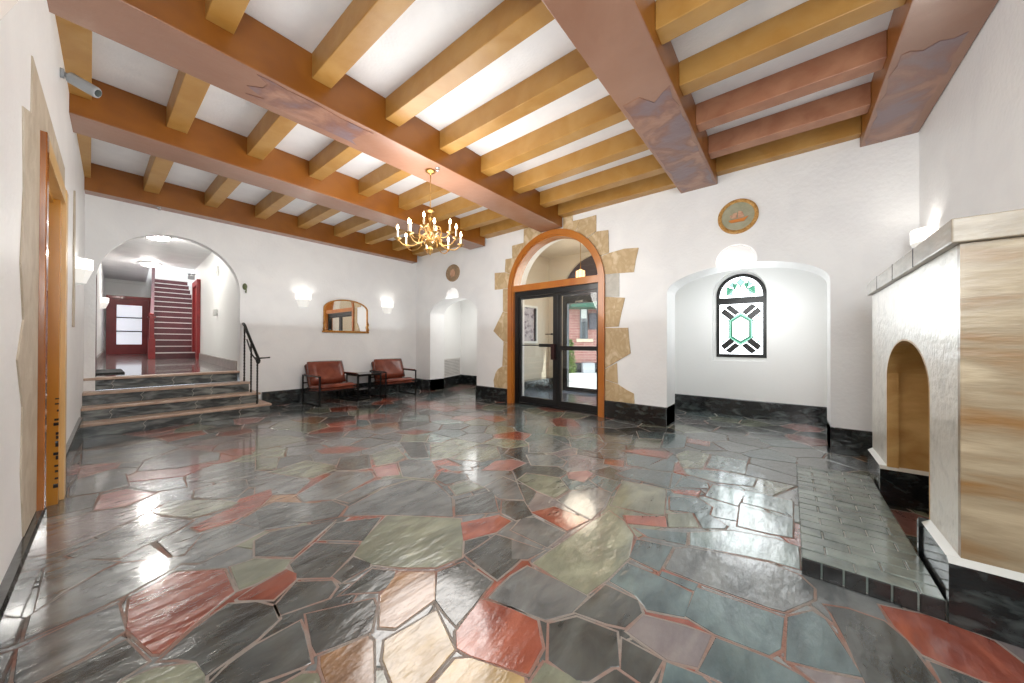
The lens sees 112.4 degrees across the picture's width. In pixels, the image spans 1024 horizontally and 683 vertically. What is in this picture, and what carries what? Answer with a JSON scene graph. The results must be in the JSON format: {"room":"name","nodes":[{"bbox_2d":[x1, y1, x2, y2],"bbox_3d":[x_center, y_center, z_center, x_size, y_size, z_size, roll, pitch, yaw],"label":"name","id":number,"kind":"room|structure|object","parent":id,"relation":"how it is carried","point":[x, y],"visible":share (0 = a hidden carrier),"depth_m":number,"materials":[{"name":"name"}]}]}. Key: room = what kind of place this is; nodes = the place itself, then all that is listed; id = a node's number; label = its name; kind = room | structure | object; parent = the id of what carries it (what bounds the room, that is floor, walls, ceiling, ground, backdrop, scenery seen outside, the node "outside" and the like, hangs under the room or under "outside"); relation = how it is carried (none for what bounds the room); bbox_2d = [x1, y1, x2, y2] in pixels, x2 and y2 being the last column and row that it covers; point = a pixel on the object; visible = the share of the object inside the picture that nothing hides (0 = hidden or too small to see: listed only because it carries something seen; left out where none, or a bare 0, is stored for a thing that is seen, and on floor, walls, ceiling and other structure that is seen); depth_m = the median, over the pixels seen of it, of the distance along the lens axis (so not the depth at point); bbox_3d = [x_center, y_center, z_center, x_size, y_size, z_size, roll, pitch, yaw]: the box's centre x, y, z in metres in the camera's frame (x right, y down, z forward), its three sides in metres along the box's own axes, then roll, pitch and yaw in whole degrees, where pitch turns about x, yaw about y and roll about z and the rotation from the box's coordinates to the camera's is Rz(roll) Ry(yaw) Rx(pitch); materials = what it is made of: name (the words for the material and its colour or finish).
{"room":"apartment building lobby","nodes":[
{"label":"apartment building lobby","id":0,"kind":"room"},
{"bbox_2d":[0,0,103,583],"bbox_3d":[-6.214,-0.672,4.801,18.321,3.750,0.411,0,0,41],"label":"wall","id":1,"kind":"structure","parent":0,"point":[29,28],"depth_m":1.52,"materials":[{"name":"white paint"}]},
{"bbox_2d":[0,0,17,20],"bbox_3d":[-1.139,-0.763,0.708,0.280,0.275,0.133,0,0,39],"label":"wall sconce","id":2,"kind":"object","parent":1,"relation":"attached to","point":[6,6],"visible":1,"depth_m":0.76,"materials":[{"name":"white glass"}]},
{"bbox_2d":[16,55,64,536],"bbox_3d":[-2.923,-0.249,2.151,2.050,2.340,0.016,0,0,41],"label":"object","id":3,"kind":"object","parent":1,"relation":"attached to","point":[38,118],"visible":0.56,"depth_m":1.69,"materials":[{"name":"beige stone"}]},
{"bbox_2d":[0,417,82,682],"bbox_3d":[-2.346,1.063,1.670,7.754,0.275,0.035,0,0,41],"label":"baseboard","id":4,"kind":"structure","parent":1,"relation":"attached to","point":[18,585],"depth_m":1.46,"materials":[{"name":"black stone"}]},
{"bbox_2d":[36,130,67,510],"bbox_3d":[-3.161,0.020,2.152,1.232,2.360,0.374,0,0,41],"label":"door","id":5,"kind":"structure","parent":1,"relation":"in","point":[53,198],"depth_m":2.51,"materials":[{"name":"brown wood"}]},
{"bbox_2d":[72,191,75,326],"bbox_3d":[-4.466,-0.848,3.488,0.230,1.399,0.020,0,0,41],"label":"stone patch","id":6,"kind":"object","parent":1,"relation":"attached to","point":[74,192],"visible":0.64,"depth_m":3.44,"materials":[{"name":"beige stone"}]},
{"bbox_2d":[60,67,101,97],"bbox_3d":[-3.315,-1.978,2.633,0.217,0.149,0.096,0,0,-32],"label":"security camera","id":7,"kind":"object","parent":1,"relation":"attached to","point":[73,79],"visible":1,"depth_m":2.61,"materials":[{"name":"grey plastic"}]},
{"bbox_2d":[75,257,93,283],"bbox_3d":[-4.567,-0.741,3.657,0.266,0.261,0.126,0,0,39],"label":"wall sconce","id":8,"kind":"object","parent":1,"relation":"attached to","point":[83,266],"visible":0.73,"depth_m":3.59,"materials":[{"name":"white glass"}]},
{"bbox_2d":[95,275,96,371],"bbox_3d":[-6.493,-0.451,5.306,0.872,1.930,0.060,0,0,41],"label":"door","id":9,"kind":"structure","parent":1,"relation":"in","point":[96,275],"depth_m":5.55,"materials":[{"name":"paint"}]},
{"bbox_2d":[96,349,104,366],"bbox_3d":[-9.956,0.378,8.283,8.105,0.255,0.025,0,0,41],"label":"baseboard","id":10,"kind":"structure","parent":1,"relation":"attached to","point":[101,355],"depth_m":7.60,"materials":[{"name":"grey stone"}]},
{"bbox_2d":[101,297,108,307],"bbox_3d":[-10.559,-0.995,8.890,0.280,0.275,0.133,0,0,39],"label":"wall sconce","id":11,"kind":"object","parent":1,"relation":"attached to","point":[104,301],"visible":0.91,"depth_m":8.81,"materials":[{"name":"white glass"}]},
{"bbox_2d":[102,258,148,281],"bbox_3d":[-11.517,-2.101,9.931,3.600,0.180,1.500,0,0,39],"label":"ceiling","id":12,"kind":"structure","parent":0,"point":[112,269],"depth_m":9.93,"materials":[{"name":"white paint"}]},
{"bbox_2d":[104,265,194,354],"bbox_3d":[-12.221,-1.883,12.040,0.150,6.200,2.907,0,0,39],"label":"wall","id":13,"kind":"structure","parent":0,"point":[161,272],"depth_m":11.65,"materials":[{"name":"white paint"}]},
{"bbox_2d":[104,278,145,284],"bbox_3d":[-12.706,-1.963,11.244,0.100,0.090,0.957,0,0,39],"label":"trim","id":14,"kind":"structure","parent":13,"relation":"attached to","point":[105,279],"depth_m":11.23,"materials":[{"name":"white paint"}]},
{"bbox_2d":[106,295,150,354],"bbox_3d":[-12.626,-0.531,11.326,0.120,1.913,1.030,0,0,39],"label":"door","id":15,"kind":"structure","parent":13,"relation":"in","point":[127,322],"depth_m":11.28,"materials":[{"name":"red paint"}]},
{"bbox_2d":[105,237,211,269],"bbox_3d":[-7.590,-2.154,7.456,5.620,0.130,2.600,0,0,39],"label":"ceiling","id":16,"kind":"structure","parent":0,"point":[174,252],"depth_m":8.08,"materials":[{"name":"white paint"}]},
{"bbox_2d":[139,261,160,266],"bbox_3d":[-9.617,-2.041,9.099,0.400,0.095,0.400,0,0,39],"label":"ceiling light","id":17,"kind":"object","parent":16,"relation":"attached to","point":[144,263],"visible":1,"depth_m":9.02,"materials":[{"name":"white plastic"}]},
{"bbox_2d":[148,236,171,240],"bbox_3d":[-7.038,-2.068,6.802,0.400,0.095,0.400,0,0,39],"label":"ceiling light","id":18,"kind":"object","parent":16,"relation":"attached to","point":[159,238],"visible":0.52,"depth_m":6.79,"materials":[{"name":"white plastic"}]},
{"bbox_2d":[95,354,233,376],"bbox_3d":[-9.032,0.523,8.707,9.481,0.197,2.285,0,0,41],"label":"floor","id":19,"kind":"structure","parent":0,"point":[131,364],"depth_m":7.00,"materials":[{"name":"stone"}]},
{"bbox_2d":[95,369,124,374],"bbox_3d":[-6.686,0.499,5.687,1.050,0.022,0.300,0,0,39],"label":"door mat","id":20,"kind":"object","parent":19,"relation":"on","point":[103,371],"visible":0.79,"depth_m":5.56,"materials":[{"name":"black rubber"}]},
{"bbox_2d":[147,267,194,358],"bbox_3d":[-10.612,-1.283,10.633,4.058,3.509,1.240,0,0,39],"label":"staircase","id":21,"kind":"structure","parent":19,"relation":"on","point":[170,318],"depth_m":10.25,"materials":[{"name":"paint"}]},
{"bbox_2d":[195,253,237,383],"bbox_3d":[-7.000,-1.884,8.104,5.530,6.200,0.150,0,0,41],"label":"wall","id":22,"kind":"structure","parent":0,"point":[218,334],"depth_m":7.49,"materials":[{"name":"white paint"}]},
{"bbox_2d":[192,279,200,359],"bbox_3d":[-8.747,-0.592,9.481,1.034,2.143,0.070,0,0,42],"label":"door","id":23,"kind":"structure","parent":22,"relation":"in","point":[196,285],"depth_m":9.17,"materials":[{"name":"red paint"}]},
{"bbox_2d":[199,353,236,369],"bbox_3d":[-6.657,0.417,7.668,4.404,0.216,0.025,0,0,41],"label":"baseboard","id":24,"kind":"structure","parent":22,"relation":"attached to","point":[231,364],"depth_m":7.21,"materials":[{"name":"grey stone"}]},
{"bbox_2d":[83,194,415,399],"bbox_3d":[-4.311,-0.631,6.910,0.160,3.800,6.500,0,0,39],"label":"wall","id":25,"kind":"structure","parent":0,"point":[274,268],"depth_m":6.65,"materials":[{"name":"white paint"}]},
{"bbox_2d":[295,293,310,307],"bbox_3d":[-4.158,-0.823,6.866,0.133,0.275,0.280,0,0,39],"label":"wall sconce","id":26,"kind":"object","parent":25,"relation":"attached to","point":[303,300],"visible":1,"depth_m":6.82,"materials":[{"name":"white glass"}]},
{"bbox_2d":[262,380,414,405],"bbox_3d":[-3.579,1.087,7.657,0.035,0.275,3.360,0,0,39],"label":"baseboard","id":27,"kind":"structure","parent":25,"relation":"attached to","point":[281,397],"depth_m":6.99,"materials":[{"name":"black stone"}]},
{"bbox_2d":[322,300,368,332],"bbox_3d":[-3.638,-0.556,7.555,0.069,0.730,1.022,0,0,39],"label":"wall mirror","id":28,"kind":"object","parent":25,"relation":"attached to","point":[339,316],"visible":1,"depth_m":7.55,"materials":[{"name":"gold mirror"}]},
{"bbox_2d":[382,302,392,313],"bbox_3d":[-2.993,-0.813,8.303,0.133,0.275,0.280,0,0,39],"label":"wall sconce","id":29,"kind":"object","parent":25,"relation":"attached to","point":[387,307],"visible":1,"depth_m":8.25,"materials":[{"name":"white glass"}]},
{"bbox_2d":[444,374,476,387],"bbox_3d":[-0.919,1.102,8.926,2.370,0.275,1.063,0,0,39],"label":"baseboard","id":30,"kind":"structure","parent":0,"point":[450,381],"depth_m":9.71,"materials":[{"name":"black stone"}]},
{"bbox_2d":[91,0,893,240],"bbox_3d":[-0.914,-2.558,4.075,9.250,0.250,6.650,0,0,39],"label":"ceiling","id":31,"kind":"structure","parent":0,"point":[426,28],"depth_m":3.15,"materials":[{"name":"white paint"}]},
{"bbox_2d":[55,15,91,99],"bbox_3d":[-3.410,-2.341,2.647,1.430,0.215,0.210,0,0,39],"label":"joist","id":32,"kind":"object","parent":31,"relation":"attached to","point":[75,40],"visible":0.44,"depth_m":2.63,"materials":[{"name":"paint"}]},
{"bbox_2d":[77,133,90,177],"bbox_3d":[-5.069,-2.340,3.991,1.940,0.215,0.210,0,0,39],"label":"joist","id":33,"kind":"object","parent":31,"relation":"attached to","point":[84,142],"visible":0.23,"depth_m":4.05,"materials":[{"name":"paint"}]},
{"bbox_2d":[143,155,173,193],"bbox_3d":[-4.644,-2.336,4.516,1.940,0.215,0.160,0,0,39],"label":"joist","id":34,"kind":"object","parent":31,"relation":"attached to","point":[157,170],"visible":0.51,"depth_m":4.60,"materials":[{"name":"paint"}]},
{"bbox_2d":[166,70,209,133],"bbox_3d":[-2.985,-2.337,3.171,1.430,0.215,0.160,0,0,39],"label":"joist","id":35,"kind":"object","parent":31,"relation":"attached to","point":[188,92],"visible":0.56,"depth_m":3.21,"materials":[{"name":"paint"}]},
{"bbox_2d":[205,175,240,207],"bbox_3d":[-4.216,-2.332,5.044,1.940,0.215,0.160,0,0,39],"label":"joist","id":36,"kind":"object","parent":31,"relation":"attached to","point":[221,187],"visible":0.51,"depth_m":5.15,"materials":[{"name":"paint"}]},
{"bbox_2d":[205,0,249,33],"bbox_3d":[-1.319,-2.338,1.821,1.940,0.215,0.160,0,0,39],"label":"joist","id":37,"kind":"object","parent":31,"relation":"attached to","point":[227,14],"visible":1,"depth_m":2.33,"materials":[{"name":"paint"}]},
{"bbox_2d":[84,163,416,263],"bbox_3d":[-4.243,-2.237,6.717,0.210,0.390,5.505,0,0,39],"label":"ceiling beam","id":38,"kind":"structure","parent":31,"relation":"attached to","point":[105,182],"depth_m":5.75,"materials":[{"name":"paint"}]},
{"bbox_2d":[247,110,297,159],"bbox_3d":[-2.557,-2.333,3.700,1.430,0.215,0.160,0,0,39],"label":"joist","id":39,"kind":"object","parent":31,"relation":"attached to","point":[272,128],"visible":0.56,"depth_m":3.74,"materials":[{"name":"paint"}]},
{"bbox_2d":[255,191,295,219],"bbox_3d":[-3.787,-2.328,5.572,1.940,0.215,0.160,0,0,39],"label":"joist","id":40,"kind":"object","parent":31,"relation":"attached to","point":[273,202],"visible":0.51,"depth_m":5.68,"materials":[{"name":"paint"}]},
{"bbox_2d":[69,78,484,249],"bbox_3d":[-2.480,-2.238,5.287,0.450,0.390,5.505,0,0,39],"label":"ceiling beam","id":41,"kind":"structure","parent":31,"relation":"attached to","point":[119,117],"depth_m":3.99,"materials":[{"name":"paint"}]},
{"bbox_2d":[47,0,561,231],"bbox_3d":[-1.016,-2.237,4.100,0.460,0.394,5.505,0,0,39],"label":"ceiling beam","id":42,"kind":"structure","parent":31,"relation":"attached to","point":[256,64],"depth_m":2.84,"materials":[{"name":"paint"}]},
{"bbox_2d":[394,168,463,254],"bbox_3d":[-0.978,-1.536,4.100,0.768,1.015,0.766,0,0,-43],"label":"chandelier","id":43,"kind":"object","parent":42,"relation":"hanging from","point":[430,240],"visible":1,"depth_m":4.07,"materials":[{"name":"gold metal"}]},
{"bbox_2d":[298,204,340,228],"bbox_3d":[-3.359,-2.324,6.100,1.940,0.215,0.160,0,0,39],"label":"joist","id":44,"kind":"object","parent":31,"relation":"attached to","point":[316,214],"visible":0.51,"depth_m":6.22,"materials":[{"name":"paint"}]},
{"bbox_2d":[309,140,361,180],"bbox_3d":[-2.129,-2.329,4.228,1.430,0.215,0.160,0,0,39],"label":"joist","id":45,"kind":"object","parent":31,"relation":"attached to","point":[336,154],"visible":0.56,"depth_m":4.28,"materials":[{"name":"paint"}]},
{"bbox_2d":[334,216,377,237],"bbox_3d":[-2.931,-2.320,6.629,1.940,0.215,0.160,0,0,39],"label":"joist","id":46,"kind":"object","parent":31,"relation":"attached to","point":[353,224],"visible":0.51,"depth_m":6.74,"materials":[{"name":"paint"}]},
{"bbox_2d":[312,0,414,87],"bbox_3d":[-0.891,-2.334,2.349,1.940,0.215,0.160,0,0,39],"label":"joist","id":47,"kind":"object","parent":31,"relation":"attached to","point":[362,23],"visible":1,"depth_m":2.54,"materials":[{"name":"paint"}]},
{"bbox_2d":[359,163,411,196],"bbox_3d":[-1.701,-2.325,4.756,1.430,0.215,0.160,0,0,39],"label":"joist","id":48,"kind":"object","parent":31,"relation":"attached to","point":[386,175],"visible":0.56,"depth_m":4.81,"materials":[{"name":"paint"}]},
{"bbox_2d":[365,225,405,244],"bbox_3d":[-2.503,-2.317,7.157,1.940,0.215,0.160,0,0,39],"label":"joist","id":49,"kind":"object","parent":31,"relation":"attached to","point":[386,232],"visible":0.51,"depth_m":7.30,"materials":[{"name":"paint"}]},
{"bbox_2d":[392,233,425,250],"bbox_3d":[-2.075,-2.312,7.685,1.940,0.215,0.160,0,0,39],"label":"joist","id":50,"kind":"object","parent":31,"relation":"attached to","point":[396,245],"visible":0.48,"depth_m":7.94,"materials":[{"name":"paint"}]},
{"bbox_2d":[399,182,449,209],"bbox_3d":[-1.272,-2.321,5.284,1.430,0.215,0.160,0,0,39],"label":"joist","id":51,"kind":"object","parent":31,"relation":"attached to","point":[416,196],"visible":0.56,"depth_m":5.34,"materials":[{"name":"paint"}]},
{"bbox_2d":[412,240,457,255],"bbox_3d":[-1.685,-2.309,8.166,1.940,0.215,0.279,0,0,39],"label":"joist","id":52,"kind":"object","parent":31,"relation":"attached to","point":[420,252],"visible":0.38,"depth_m":8.38,"materials":[{"name":"paint"}]},
{"bbox_2d":[432,196,482,221],"bbox_3d":[-0.844,-2.317,5.812,1.430,0.215,0.160,0,0,39],"label":"joist","id":53,"kind":"object","parent":31,"relation":"attached to","point":[460,205],"visible":0.52,"depth_m":5.87,"materials":[{"name":"paint"}]},
{"bbox_2d":[386,0,554,126],"bbox_3d":[-0.463,-2.330,2.877,1.940,0.215,0.160,0,0,39],"label":"joist","id":54,"kind":"object","parent":31,"relation":"attached to","point":[511,22],"visible":0.84,"depth_m":2.72,"materials":[{"name":"paint"}]},
{"bbox_2d":[460,209,508,230],"bbox_3d":[-0.416,-2.313,6.341,1.430,0.215,0.160,0,0,39],"label":"joist","id":55,"kind":"object","parent":31,"relation":"attached to","point":[485,217],"visible":0.55,"depth_m":6.41,"materials":[{"name":"paint"}]},
{"bbox_2d":[480,218,527,238],"bbox_3d":[-0.039,-2.310,6.805,1.430,0.215,0.236,0,0,39],"label":"joist","id":56,"kind":"object","parent":31,"relation":"attached to","point":[505,226],"visible":0.44,"depth_m":6.86,"materials":[{"name":"paint"}]},
{"bbox_2d":[440,49,596,154],"bbox_3d":[-0.034,-2.326,3.405,1.940,0.215,0.160,0,0,39],"label":"joist","id":57,"kind":"object","parent":31,"relation":"attached to","point":[570,72],"visible":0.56,"depth_m":3.25,"materials":[{"name":"paint"}]},
{"bbox_2d":[481,95,626,175],"bbox_3d":[0.394,-2.322,3.933,1.940,0.215,0.160,0,0,39],"label":"joist","id":58,"kind":"object","parent":31,"relation":"attached to","point":[601,114],"visible":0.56,"depth_m":3.79,"materials":[{"name":"paint"}]},
{"bbox_2d":[513,129,648,193],"bbox_3d":[0.822,-2.318,4.462,1.940,0.215,0.160,0,0,39],"label":"joist","id":59,"kind":"object","parent":31,"relation":"attached to","point":[629,143],"visible":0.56,"depth_m":4.33,"materials":[{"name":"paint"}]},
{"bbox_2d":[540,154,664,207],"bbox_3d":[1.250,-2.314,4.990,1.940,0.215,0.160,0,0,39],"label":"joist","id":60,"kind":"object","parent":31,"relation":"attached to","point":[648,166],"visible":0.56,"depth_m":4.88,"materials":[{"name":"paint"}]},
{"bbox_2d":[558,172,675,217],"bbox_3d":[1.613,-2.311,5.438,1.940,0.215,0.193,0,0,39],"label":"joist","id":61,"kind":"object","parent":31,"relation":"attached to","point":[661,182],"visible":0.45,"depth_m":5.32,"materials":[{"name":"paint"}]},
{"bbox_2d":[542,0,717,192],"bbox_3d":[0.847,-2.273,2.591,0.455,0.324,5.505,0,0,39],"label":"ceiling beam","id":62,"kind":"structure","parent":31,"relation":"attached to","point":[618,40],"depth_m":2.75,"materials":[{"name":"paint"}]},
{"bbox_2d":[655,0,747,44],"bbox_3d":[1.591,-2.327,2.087,1.335,0.215,0.160,0,0,39],"label":"joist","id":63,"kind":"object","parent":31,"relation":"attached to","point":[673,18],"visible":1,"depth_m":2.37,"materials":[{"name":"paint"}]},
{"bbox_2d":[716,115,860,175],"bbox_3d":[3.226,-2.312,4.104,1.335,0.215,0.152,0,0,39],"label":"joist","id":64,"kind":"object","parent":31,"relation":"attached to","point":[849,129],"visible":0.8,"depth_m":4.00,"materials":[{"name":"paint"}]},
{"bbox_2d":[708,82,870,158],"bbox_3d":[2.876,-2.315,3.672,1.335,0.215,0.160,0,0,39],"label":"joist","id":65,"kind":"object","parent":31,"relation":"attached to","point":[855,101],"visible":1,"depth_m":3.55,"materials":[{"name":"paint"}]},
{"bbox_2d":[696,30,886,131],"bbox_3d":[2.447,-2.319,3.144,1.335,0.215,0.160,0,0,39],"label":"joist","id":66,"kind":"object","parent":31,"relation":"attached to","point":[868,55],"visible":1,"depth_m":3.02,"materials":[{"name":"paint"}]},
{"bbox_2d":[679,0,905,95],"bbox_3d":[2.019,-2.323,2.616,1.335,0.215,0.160,0,0,39],"label":"joist","id":67,"kind":"object","parent":31,"relation":"attached to","point":[811,21],"visible":1,"depth_m":2.57,"materials":[{"name":"paint"}]},
{"bbox_2d":[860,0,998,146],"bbox_3d":[2.223,-2.274,1.475,0.418,0.324,5.505,0,0,39],"label":"ceiling beam","id":68,"kind":"structure","parent":31,"relation":"attached to","point":[928,40],"depth_m":2.58,"materials":[{"name":"paint"}]},
{"bbox_2d":[6,384,1023,682],"bbox_3d":[-0.602,1.268,4.492,11.004,0.104,9.649,0,0,39],"label":"floor","id":69,"kind":"structure","parent":0,"point":[450,534],"depth_m":1.89,"materials":[{"name":"stone"}]},
{"bbox_2d":[81,370,271,437],"bbox_3d":[-5.083,0.864,5.322,1.000,0.691,2.024,0,0,39],"label":"entry steps","id":70,"kind":"structure","parent":69,"relation":"on","point":[104,411],"depth_m":5.08,"materials":[{"name":"stone"}]},
{"bbox_2d":[242,322,269,403],"bbox_3d":[-4.476,0.352,5.881,0.771,1.383,0.188,0,0,25],"label":"stair handrail","id":71,"kind":"object","parent":70,"relation":"on","point":[257,358],"visible":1,"depth_m":5.89,"materials":[{"name":"black metal"}]},
{"bbox_2d":[302,360,358,406],"bbox_3d":[-3.652,0.807,6.881,0.781,0.827,0.784,0,0,36],"label":"armchair","id":72,"kind":"object","parent":69,"relation":"on","point":[322,376],"visible":1,"depth_m":6.79,"materials":[{"name":"brown leather"}]},
{"bbox_2d":[307,360,345,384],"bbox_3d":[-3.762,0.621,6.963,0.308,0.454,0.700,0,0,36],"label":"cushion","id":73,"kind":"object","parent":72,"relation":"on","point":[330,372],"depth_m":6.87,"materials":[{"name":"leather"}]},
{"bbox_2d":[307,382,356,388],"bbox_3d":[-3.587,0.885,6.834,0.620,0.143,0.700,0,0,36],"label":"seat cushion","id":74,"kind":"object","parent":72,"relation":"on","point":[311,385],"depth_m":6.69,"materials":[{"name":"leather"}]},
{"bbox_2d":[346,372,381,399],"bbox_3d":[-3.221,0.955,7.451,0.530,0.540,0.530,0,0,39],"label":"side table","id":75,"kind":"object","parent":69,"relation":"on","point":[368,374],"visible":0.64,"depth_m":7.41,"materials":[{"name":"black metal"}]},
{"bbox_2d":[352,386,378,390],"bbox_3d":[-3.222,1.018,7.451,0.470,0.015,0.470,0,0,39],"label":"shelf","id":76,"kind":"object","parent":75,"relation":"attached to","point":[365,387],"depth_m":7.39,"materials":[{"name":"black"}]},
{"bbox_2d":[370,358,415,397],"bbox_3d":[-2.766,0.815,7.943,0.781,0.827,0.784,0,0,41],"label":"armchair","id":77,"kind":"object","parent":69,"relation":"on","point":[392,370],"visible":0.94,"depth_m":7.87,"materials":[{"name":"leather"}]},
{"bbox_2d":[374,358,404,378],"bbox_3d":[-2.869,0.629,8.033,0.308,0.454,0.700,0,0,41],"label":"cushion","id":78,"kind":"object","parent":77,"relation":"on","point":[394,368],"depth_m":7.95,"materials":[{"name":"leather"}]},
{"bbox_2d":[374,377,414,382],"bbox_3d":[-2.705,0.893,7.889,0.620,0.143,0.700,0,0,41],"label":"seat cushion","id":79,"kind":"object","parent":77,"relation":"on","point":[377,379],"depth_m":7.74,"materials":[{"name":"leather"}]},
{"bbox_2d":[796,464,945,620],"bbox_3d":[2.266,1.173,2.336,0.482,0.091,1.804,0,0,39],"label":"brick hearth","id":80,"kind":"object","parent":69,"relation":"on","point":[850,537],"visible":1,"depth_m":1.90,"materials":[{"name":"grey"}]},
{"bbox_2d":[867,209,1023,648],"bbox_3d":[2.719,0.348,2.131,0.480,1.742,2.080,0,0,39],"label":"fireplace","id":81,"kind":"object","parent":69,"relation":"on","point":[948,315],"visible":0.98,"depth_m":1.47,"materials":[{"name":"paint"}]},
{"bbox_2d":[444,239,826,406],"bbox_3d":[1.506,-0.535,7.376,8.450,3.550,2.150,0,0,39],"label":"wall","id":82,"kind":"structure","parent":0,"point":[794,371],"depth_m":5.91,"materials":[{"name":"white paint"}]},
{"bbox_2d":[444,357,459,377],"bbox_3d":[-1.663,0.710,9.524,0.024,0.500,1.014,0,0,17],"label":"air vent","id":83,"kind":"object","parent":82,"relation":"in","point":[451,365],"visible":0.91,"depth_m":9.47,"materials":[{"name":"grey metal"}]},
{"bbox_2d":[524,305,537,342],"bbox_3d":[0.392,-0.409,8.169,0.080,0.900,0.680,0,0,39],"label":"framed picture","id":84,"kind":"object","parent":82,"relation":"attached to","point":[530,312],"visible":0.72,"depth_m":8.25,"materials":[{"name":"white paper"}]},
{"bbox_2d":[524,377,552,395],"bbox_3d":[0.604,1.076,8.192,0.380,0.330,1.600,0,0,39],"label":"baseboard","id":85,"kind":"structure","parent":82,"relation":"attached to","point":[544,384],"depth_m":8.14,"materials":[{"name":"black stone"}]},
{"bbox_2d":[562,256,597,393],"bbox_3d":[2.109,-0.424,8.097,2.080,3.340,0.170,0,0,39],"label":"door","id":86,"kind":"structure","parent":82,"relation":"in","point":[588,265],"depth_m":8.58,"materials":[{"name":"black metal"}]},
{"bbox_2d":[576,241,584,277],"bbox_3d":[1.457,-1.725,7.277,0.198,0.870,0.198,0,0,17],"label":"pendant lamp","id":87,"kind":"object","parent":82,"relation":"hanging from","point":[579,273],"visible":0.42,"depth_m":7.21,"materials":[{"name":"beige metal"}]},
{"bbox_2d":[713,271,766,360],"bbox_3d":[3.866,-0.450,5.830,0.904,1.678,0.060,0,0,39],"label":"window","id":88,"kind":"structure","parent":82,"relation":"in","point":[740,298],"depth_m":5.81,"materials":[{"name":"white glass"}]},
{"bbox_2d":[675,394,826,425],"bbox_3d":[3.820,1.102,5.665,2.300,0.275,0.035,0,0,39],"label":"baseboard","id":89,"kind":"structure","parent":82,"relation":"attached to","point":[805,414],"depth_m":5.54,"materials":[{"name":"black stone"}]},
{"bbox_2d":[416,132,918,450],"bbox_3d":[0.794,-0.641,6.498,9.661,3.750,0.450,0,0,40],"label":"wall","id":90,"kind":"structure","parent":0,"point":[843,213],"depth_m":4.32,"materials":[{"name":"white paint"}]},
{"bbox_2d":[446,288,458,298],"bbox_3d":[-1.437,-1.137,8.010,0.423,0.252,0.134,0,0,39],"label":"shell","id":91,"kind":"object","parent":90,"relation":"attached to","point":[452,293],"visible":1,"depth_m":7.95,"materials":[{"name":"white"}]},
{"bbox_2d":[446,264,459,281],"bbox_3d":[-1.394,-1.606,8.032,0.470,0.400,0.049,0,0,39],"label":"wall medallion","id":92,"kind":"object","parent":90,"relation":"attached to","point":[453,271],"visible":1,"depth_m":8.02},
{"bbox_2d":[507,229,604,417],"bbox_3d":[0.779,-0.397,6.313,2.075,3.260,0.250,0,0,40],"label":"door","id":93,"kind":"structure","parent":90,"relation":"in","point":[517,292],"depth_m":6.27,"materials":[{"name":"orange wood"}]},
{"bbox_2d":[494,215,638,403],"bbox_3d":[0.775,-0.625,6.211,3.034,3.161,0.014,0,0,40],"label":"stone surround","id":94,"kind":"object","parent":90,"relation":"attached to","point":[617,344],"visible":0.94,"depth_m":5.54,"materials":[{"name":"beige stone"}]},
{"bbox_2d":[416,378,872,457],"bbox_3d":[0.914,1.096,6.361,8.602,0.275,0.486,0,0,40],"label":"baseboard","id":95,"kind":"structure","parent":90,"relation":"attached to","point":[854,442],"depth_m":5.11,"materials":[{"name":"black stone"}]},
{"bbox_2d":[716,244,756,266],"bbox_3d":[2.858,-1.124,4.383,0.453,0.265,0.134,0,0,39],"label":"shell","id":96,"kind":"object","parent":90,"relation":"attached to","point":[736,254],"visible":1,"depth_m":4.36,"materials":[{"name":"white"}]},
{"bbox_2d":[718,198,758,233],"bbox_3d":[2.901,-1.611,4.406,0.444,0.444,0.049,0,0,39],"label":"wall medallion","id":97,"kind":"object","parent":90,"relation":"attached to","point":[737,216],"visible":1,"depth_m":4.40,"materials":[{"name":"orange"}]},
{"bbox_2d":[919,0,1023,227],"bbox_3d":[2.537,-0.660,1.296,0.290,3.750,6.600,0,0,39],"label":"wall","id":98,"kind":"structure","parent":0,"point":[971,142],"depth_m":2.35,"materials":[{"name":"white paint"}]},
{"bbox_2d":[910,224,938,247],"bbox_3d":[3.759,-0.885,3.139,0.133,0.275,0.280,0,0,39],"label":"wall sconce","id":99,"kind":"object","parent":98,"relation":"attached to","point":[919,235],"visible":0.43,"depth_m":3.08,"materials":[{"name":"white glass"}]},
{"label":"outside","id":100,"kind":"structure","parent":0,"visible":0},
{"bbox_2d":[569,373,596,388],"bbox_3d":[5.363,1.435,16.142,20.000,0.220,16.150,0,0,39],"label":"ground","id":101,"kind":"structure","parent":100,"point":[583,380],"depth_m":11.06,"materials":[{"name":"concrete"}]},
{"bbox_2d":[569,339,576,381],"bbox_3d":[1.860,0.600,11.035,0.533,1.379,0.521,0,0,0],"label":"evergreen","id":102,"kind":"object","parent":101,"relation":"on","point":[573,374],"visible":0.48,"depth_m":10.90,"materials":[{"name":"green plant"}]},
{"bbox_2d":[569,302,596,372],"bbox_3d":[2.554,-2.199,14.151,14.000,7.050,1.300,0,0,0],"label":"brick building","id":103,"kind":"structure","parent":101,"relation":"on","point":[582,316],"depth_m":14.49,"materials":[{"name":"red brick"}]},
{"bbox_2d":[588,313,596,328],"bbox_3d":[3.426,-0.850,14.434,0.385,0.677,0.120,0,0,0],"label":"shutter","id":104,"kind":"object","parent":103,"relation":"hanging from","point":[592,317],"depth_m":14.37,"materials":[{"name":"grey"}]},
{"bbox_2d":[581,363,594,372],"bbox_3d":[3.165,1.096,14.245,0.500,0.426,0.320,0,0,0],"label":"utility box","id":105,"kind":"object","parent":101,"relation":"on","point":[585,367],"visible":1,"depth_m":14.09,"materials":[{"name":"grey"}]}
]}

